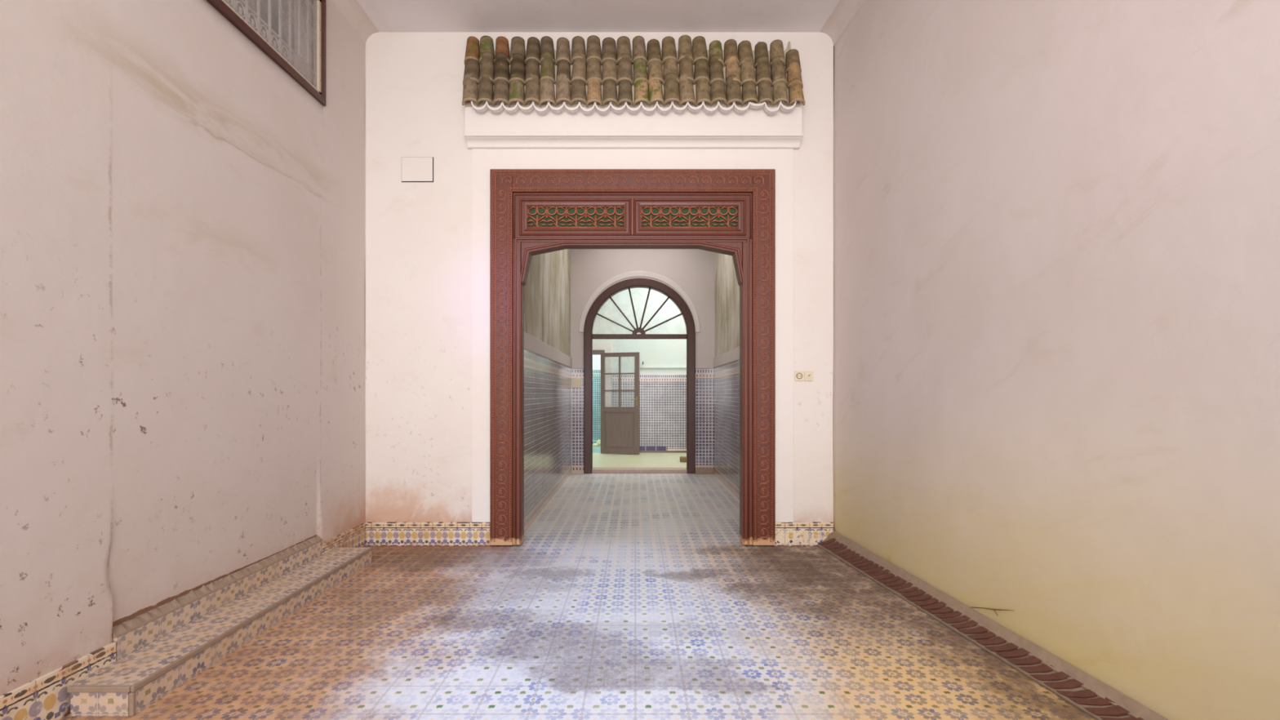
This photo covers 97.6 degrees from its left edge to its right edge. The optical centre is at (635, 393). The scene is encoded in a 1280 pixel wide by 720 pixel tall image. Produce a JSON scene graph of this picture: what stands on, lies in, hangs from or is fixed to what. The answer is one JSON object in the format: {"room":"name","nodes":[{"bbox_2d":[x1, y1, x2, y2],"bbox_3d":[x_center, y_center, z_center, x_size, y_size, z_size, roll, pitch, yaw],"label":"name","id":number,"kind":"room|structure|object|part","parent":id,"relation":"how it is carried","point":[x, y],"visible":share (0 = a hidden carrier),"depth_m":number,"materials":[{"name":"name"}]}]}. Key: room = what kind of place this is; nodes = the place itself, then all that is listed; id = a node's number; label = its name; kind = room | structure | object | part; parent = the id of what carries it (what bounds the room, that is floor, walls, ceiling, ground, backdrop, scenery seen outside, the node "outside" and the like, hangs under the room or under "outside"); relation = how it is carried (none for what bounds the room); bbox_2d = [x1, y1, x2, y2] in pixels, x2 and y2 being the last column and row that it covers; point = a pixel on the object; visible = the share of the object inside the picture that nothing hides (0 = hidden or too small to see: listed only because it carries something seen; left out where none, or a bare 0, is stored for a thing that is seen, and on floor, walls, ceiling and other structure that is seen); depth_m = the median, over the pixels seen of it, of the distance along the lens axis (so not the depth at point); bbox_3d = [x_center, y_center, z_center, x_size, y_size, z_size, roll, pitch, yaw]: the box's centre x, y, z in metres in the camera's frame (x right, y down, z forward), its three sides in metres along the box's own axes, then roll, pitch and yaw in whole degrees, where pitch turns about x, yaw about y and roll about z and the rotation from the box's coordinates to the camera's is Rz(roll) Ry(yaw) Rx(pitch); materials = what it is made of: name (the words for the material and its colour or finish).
{"room":"entrance hall","nodes":[
{"label":"entrance hall","id":0,"kind":"room"},
{"bbox_2d":[0,0,365,695],"bbox_3d":[-2.244,-0.846,1.159,0.241,4.113,6.725,0,0,0],"label":"wall","id":1,"kind":"structure","parent":0,"point":[183,221],"depth_m":2.52,"materials":[{"name":"paint"}]},
{"bbox_2d":[0,522,365,719],"bbox_3d":[-2.127,1.107,1.100,0.017,0.185,6.600,0,0,0],"label":"baseboard","id":2,"kind":"structure","parent":1,"relation":"attached to","point":[46,697],"depth_m":2.06,"materials":[{"name":"tile"}]},
{"bbox_2d":[111,541,322,661],"bbox_3d":[-2.139,1.100,3.042,0.042,0.200,1.505,0,0,0],"label":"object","id":3,"kind":"structure","parent":1,"relation":"attached to","point":[131,642],"depth_m":2.77,"materials":[{"name":"tile"}]},
{"bbox_2d":[111,534,322,637],"bbox_3d":[-2.149,0.967,3.040,0.062,0.063,1.504,0,0,0],"label":"trim","id":4,"kind":"structure","parent":1,"relation":"attached to","point":[120,629],"depth_m":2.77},
{"bbox_2d":[206,0,326,106],"bbox_3d":[-2.149,-2.333,3.136,0.082,0.753,1.373,0,0,0],"label":"window","id":5,"kind":"structure","parent":1,"relation":"in","point":[317,88],"depth_m":3.53,"materials":[{"name":"brown paint"}]},
{"bbox_2d":[224,0,313,81],"bbox_3d":[-2.180,-2.333,3.142,0.012,0.713,1.303,0,0,0],"label":"grille","id":6,"kind":"object","parent":5,"relation":"attached to","point":[234,3],"depth_m":3.48,"materials":[{"name":"white metal"}]},
{"bbox_3d":[-2.140,-2.333,3.142,0.004,0.643,1.273,0,0,0],"label":"pane","id":7,"kind":"part","parent":5,"relation":"part of","materials":[{"name":"glass"}]},
{"bbox_2d":[329,0,378,43],"bbox_3d":[-2.080,-2.800,1.109,0.120,0.120,6.619,0,0,0],"label":"trim","id":8,"kind":"structure","parent":1,"relation":"attached to","point":[353,13],"depth_m":4.19,"materials":[{"name":"paint"}]},
{"bbox_2d":[524,248,570,356],"bbox_3d":[-1.070,-0.650,6.575,0.200,3.700,3.649,0,0,0],"label":"wall","id":9,"kind":"structure","parent":0,"point":[547,289],"depth_m":6.41,"materials":[{"name":"paint"}]},
{"bbox_2d":[524,349,571,532],"bbox_3d":[-0.963,0.410,6.576,0.014,1.580,3.646,0,0,0],"label":"wall tiles","id":10,"kind":"structure","parent":9,"relation":"attached to","point":[547,382],"depth_m":5.87,"materials":[{"name":"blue tile"}]},
{"bbox_2d":[524,331,572,368],"bbox_3d":[-0.959,-0.456,6.576,0.022,0.149,3.646,0,0,0],"label":"trim","id":11,"kind":"structure","parent":9,"relation":"attached to","point":[531,344],"depth_m":5.87,"materials":[{"name":"paint"}]},
{"bbox_2d":[58,473,1096,719],"bbox_3d":[-0.050,1.260,3.250,4.700,0.120,10.900,0,0,0],"label":"floor","id":12,"kind":"structure","parent":0,"point":[627,596],"depth_m":2.76,"materials":[{"name":"tile"}]},
{"bbox_2d":[66,546,372,715],"bbox_3d":[-1.990,1.145,3.023,0.252,0.111,1.893,0,0,0],"label":"tiled step","id":13,"kind":"structure","parent":12,"relation":"on","point":[129,685],"depth_m":2.50,"materials":[{"name":"tile"}]},
{"bbox_2d":[817,530,1168,719],"bbox_3d":[1.778,1.139,1.712,0.135,0.121,5.453,0,0,-6],"label":"curb","id":14,"kind":"object","parent":12,"relation":"on","point":[1086,693],"visible":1,"depth_m":2.57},
{"bbox_2d":[970,606,1011,615],"bbox_3d":[1.686,1.024,2.659,0.017,0.098,0.291,0,0,-4],"label":"dry twig","id":15,"kind":"object","parent":14,"relation":"on","point":[994,610],"visible":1,"depth_m":2.64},
{"bbox_2d":[592,355,600,369],"bbox_3d":[0.000,-0.925,12.950,5.200,4.150,0.100,0,0,0],"label":"wall","id":16,"kind":"structure","parent":0,"point":[596,358],"depth_m":12.90,"materials":[{"name":"white paint"}]},
{"bbox_2d":[592,369,600,443],"bbox_3d":[0.000,0.305,12.892,5.000,1.690,0.015,0,0,0],"label":"trim","id":17,"kind":"structure","parent":16,"relation":"attached to","point":[596,373],"depth_m":12.88,"materials":[{"name":"teal tile"}]},
{"bbox_2d":[356,0,839,32],"bbox_3d":[-0.050,-2.925,1.285,4.700,0.150,6.970,0,0,0],"label":"ceiling","id":18,"kind":"structure","parent":0,"point":[387,15],"depth_m":4.22,"materials":[{"name":"paint"}]},
{"bbox_2d":[365,32,833,522],"bbox_3d":[-0.283,-0.825,4.585,3.693,4.050,0.330,0,0,0],"label":"wall","id":19,"kind":"structure","parent":0,"point":[419,234],"depth_m":4.42,"materials":[{"name":"paint"}]},
{"bbox_2d":[401,157,433,182],"bbox_3d":[-1.718,-1.764,4.416,0.252,0.197,0.014,0,0,0],"label":"access panel","id":20,"kind":"object","parent":19,"relation":"attached to","point":[413,169],"visible":1,"depth_m":4.41,"materials":[{"name":"paint"}]},
{"bbox_2d":[365,521,489,546],"bbox_3d":[-1.631,1.107,4.411,0.979,0.185,0.018,0,0,0],"label":"baseboard","id":21,"kind":"structure","parent":19,"relation":"attached to","point":[377,533],"depth_m":4.40,"materials":[{"name":"tile"}]},
{"bbox_2d":[489,168,775,545],"bbox_3d":[-0.021,-0.282,4.441,2.229,2.941,0.157,0,0,0],"label":"door frame","id":22,"kind":"structure","parent":19,"relation":"attached to","point":[533,211],"depth_m":4.38,"materials":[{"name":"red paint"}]},
{"bbox_3d":[-0.471,-1.383,4.390,0.879,0.291,0.018,0,0,0],"label":"panel molding","id":23,"kind":"part","parent":22,"relation":"part of","materials":[{"name":"brown wood"}]},
{"bbox_3d":[-0.469,-1.388,4.406,0.779,0.179,0.023,0,0,0],"label":"lattice panel","id":24,"kind":"part","parent":22,"relation":"part of","materials":[{"name":"brown wood"}]},
{"bbox_3d":[-0.026,-0.017,4.386,1.841,2.410,0.014,0,0,0],"label":"molding","id":25,"kind":"part","parent":22,"relation":"part of","materials":[{"name":"brown wood"}]},
{"bbox_3d":[-0.026,-0.003,4.393,1.775,2.383,0.016,0,0,0],"label":"arch molding","id":26,"kind":"part","parent":22,"relation":"part of","materials":[{"name":"brown wood"}]},
{"bbox_3d":[-0.022,-1.390,4.388,1.871,0.353,0.022,0,0,0],"label":"header molding","id":27,"kind":"part","parent":22,"relation":"part of","materials":[{"name":"brown wood"}]},
{"bbox_3d":[0.424,-1.388,4.406,0.774,0.179,0.023,0,0,0],"label":"lattice panel","id":28,"kind":"part","parent":22,"relation":"part of","materials":[{"name":"brown wood"}]},
{"bbox_3d":[0.427,-1.383,4.390,0.885,0.291,0.018,0,0,0],"label":"panel molding","id":29,"kind":"part","parent":22,"relation":"part of","materials":[{"name":"brown wood"}]},
{"bbox_2d":[471,148,793,522],"bbox_3d":[-0.021,-0.476,4.413,2.528,2.981,0.014,0,0,0],"label":"trim","id":30,"kind":"structure","parent":19,"relation":"attached to","point":[483,160],"depth_m":4.41,"materials":[{"name":"white paint"}]},
{"bbox_2d":[462,35,804,149],"bbox_3d":[-0.020,-2.362,4.330,2.630,0.878,0.229,0,0,0],"label":"canopy","id":31,"kind":"object","parent":19,"relation":"attached to","point":[540,96],"visible":1,"depth_m":4.32,"materials":[{"name":"ceramic"}]},
{"bbox_3d":[-0.014,-2.088,4.361,2.605,0.329,0.117,0,0,0],"label":"cornice","id":32,"kind":"part","parent":31,"relation":"part of","materials":[{"name":"white paint"}]},
{"bbox_2d":[795,370,803,381],"bbox_3d":[1.291,-0.137,4.412,0.066,0.079,0.015,0,0,0],"label":"power socket","id":33,"kind":"object","parent":19,"relation":"attached to","point":[798,374],"visible":1,"depth_m":4.41,"materials":[{"name":"beige plastic"}]},
{"bbox_2d":[773,521,833,546],"bbox_3d":[1.324,1.107,4.411,0.470,0.185,0.018,0,0,0],"label":"baseboard","id":34,"kind":"structure","parent":19,"relation":"attached to","point":[795,533],"depth_m":4.40,"materials":[{"name":"tile"}]},
{"bbox_2d":[804,370,813,381],"bbox_3d":[1.367,-0.137,4.410,0.066,0.079,0.019,0,0,0],"label":"light switch","id":35,"kind":"object","parent":19,"relation":"attached to","point":[808,375],"visible":1,"depth_m":4.41,"materials":[{"name":"beige plastic"}]},
{"bbox_2d":[592,288,686,406],"bbox_3d":[0.000,-0.925,10.950,5.200,4.150,0.200,0,0,0],"label":"wall","id":36,"kind":"structure","parent":0,"point":[652,352],"depth_m":10.85,"materials":[{"name":"white paint"}]},
{"bbox_2d":[592,350,604,355],"bbox_3d":[-1.014,-0.796,10.895,0.840,0.081,0.150,0,0,0],"label":"trim","id":37,"kind":"structure","parent":36,"relation":"attached to","point":[594,352],"depth_m":10.82,"materials":[{"name":"grey paint"}]},
{"bbox_2d":[592,342,611,406],"bbox_3d":[-1.482,0.091,10.839,2.035,2.119,0.019,0,0,0],"label":"trim","id":38,"kind":"structure","parent":36,"relation":"attached to","point":[606,347],"depth_m":10.83,"materials":[{"name":"white paint"}]},
{"bbox_2d":[612,374,686,453],"bbox_3d":[1.049,0.392,10.841,3.002,1.516,0.015,0,0,0],"label":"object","id":39,"kind":"structure","parent":36,"relation":"attached to","point":[662,397],"depth_m":10.84,"materials":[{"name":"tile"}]},
{"bbox_2d":[640,366,686,368],"bbox_3d":[1.298,-0.504,10.838,2.403,0.026,0.021,0,0,0],"label":"trim","id":40,"kind":"structure","parent":36,"relation":"attached to","point":[640,366],"depth_m":10.83,"materials":[{"name":"white paint"}]},
{"bbox_2d":[592,443,686,467],"bbox_3d":[0.000,1.225,10.880,5.200,0.150,4.439,0,0,0],"label":"floor","id":41,"kind":"structure","parent":0,"point":[599,460],"depth_m":9.66,"materials":[{"name":"yellow stone"}]},
{"bbox_2d":[592,439,600,446],"bbox_3d":[-0.840,1.080,12.234,0.217,0.140,0.169,0,0,-41],"label":"rag","id":42,"kind":"object","parent":41,"relation":"on","point":[598,442],"visible":0.91,"depth_m":12.20,"materials":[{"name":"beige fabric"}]},
{"bbox_2d":[600,351,639,454],"bbox_3d":[-0.301,0.186,10.539,0.764,1.911,0.106,0,0,17],"label":"door leaf","id":43,"kind":"structure","parent":41,"relation":"on","point":[620,426],"depth_m":10.55,"materials":[{"name":"grey paint"}]},
{"bbox_3d":[-0.295,0.695,10.569,0.596,0.685,0.024,0,0,17],"label":"panel","id":44,"kind":"part","parent":43,"relation":"part of","materials":[{"name":"grey paint"}]},
{"bbox_2d":[680,456,686,462],"bbox_3d":[0.811,1.107,9.400,0.123,0.085,0.140,0,0,0],"label":"wood block","id":45,"kind":"object","parent":41,"relation":"on","point":[682,459],"visible":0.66,"depth_m":9.33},
{"bbox_2d":[570,248,714,473],"bbox_3d":[0.000,-0.900,8.520,5.200,4.200,0.240,0,0,0],"label":"wall","id":46,"kind":"structure","parent":0,"point":[692,270],"depth_m":8.40,"materials":[{"name":"paint"}]},
{"bbox_2d":[572,377,582,387],"bbox_3d":[-0.869,-0.155,8.380,0.152,0.140,0.012,0,0,0],"label":"wall plate","id":47,"kind":"object","parent":46,"relation":"attached to","point":[576,382],"visible":1,"depth_m":8.38,"materials":[{"name":"beige plastic"}]},
{"bbox_2d":[571,368,583,473],"bbox_3d":[-0.864,0.410,8.393,0.183,1.580,0.014,0,0,0],"label":"trim","id":48,"kind":"structure","parent":46,"relation":"attached to","point":[577,393],"depth_m":8.39,"materials":[{"name":"blue tile"}]},
{"bbox_2d":[583,278,695,473],"bbox_3d":[0.063,-0.262,8.431,1.666,2.923,0.138,0,0,0],"label":"door frame","id":49,"kind":"structure","parent":46,"relation":"attached to","point":[665,290],"depth_m":8.36,"materials":[{"name":"brown paint"}]},
{"bbox_2d":[578,271,700,332],"bbox_3d":[0.063,-1.374,8.393,1.818,0.911,0.013,0,0,0],"label":"trim","id":50,"kind":"structure","parent":46,"relation":"attached to","point":[637,273],"depth_m":8.39,"materials":[{"name":"paint"}]},
{"bbox_2d":[591,467,687,473],"bbox_3d":[0.063,1.173,8.527,1.544,0.055,0.265,0,0,0],"label":"threshold","id":51,"kind":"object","parent":46,"relation":"attached to","point":[595,470],"depth_m":8.39,"materials":[{"name":"stone"}]},
{"bbox_2d":[695,368,713,467],"bbox_3d":[1.036,0.370,8.393,0.277,1.500,0.014,0,0,0],"label":"trim","id":52,"kind":"structure","parent":46,"relation":"attached to","point":[704,376],"depth_m":8.39,"materials":[{"name":"blue tile"}]},
{"bbox_2d":[695,468,714,473],"bbox_3d":[1.040,1.163,8.363,0.269,0.075,0.046,0,0,0],"label":"trim","id":53,"kind":"structure","parent":46,"relation":"attached to","point":[697,470],"depth_m":8.34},
{"bbox_2d":[714,252,739,357],"bbox_3d":[1.290,-0.650,6.575,0.200,3.700,3.649,0,0,0],"label":"wall","id":54,"kind":"structure","parent":0,"point":[726,288],"depth_m":7.34,"materials":[{"name":"paint"}]},
{"bbox_2d":[713,360,739,499],"bbox_3d":[1.183,0.410,6.576,0.014,1.580,3.646,0,0,0],"label":"trim","id":55,"kind":"structure","parent":54,"relation":"attached to","point":[726,376],"depth_m":7.19,"materials":[{"name":"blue tile"}]},
{"bbox_2d":[713,346,739,368],"bbox_3d":[1.179,-0.456,6.576,0.022,0.149,3.646,0,0,0],"label":"trim","id":56,"kind":"structure","parent":54,"relation":"attached to","point":[733,355],"depth_m":7.08,"materials":[{"name":"paint"}]},
{"bbox_2d":[832,0,1279,719],"bbox_3d":[1.923,-0.851,1.168,0.214,4.102,6.747,0,0,-5],"label":"wall","id":57,"kind":"structure","parent":0,"point":[1056,364],"depth_m":2.21,"materials":[{"name":"paint"}]},
{"bbox_2d":[819,0,865,45],"bbox_3d":[1.777,-2.800,1.109,0.120,0.120,6.650,0,0,-5],"label":"trim","id":58,"kind":"structure","parent":57,"relation":"attached to","point":[845,11],"depth_m":4.20,"materials":[{"name":"paint"}]},
{"label":"outside","id":59,"kind":"structure","parent":0,"visible":0},
{"bbox_2d":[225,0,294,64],"bbox_3d":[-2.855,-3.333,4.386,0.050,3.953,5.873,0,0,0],"label":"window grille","id":60,"kind":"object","parent":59,"point":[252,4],"depth_m":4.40,"materials":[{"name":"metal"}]}
]}

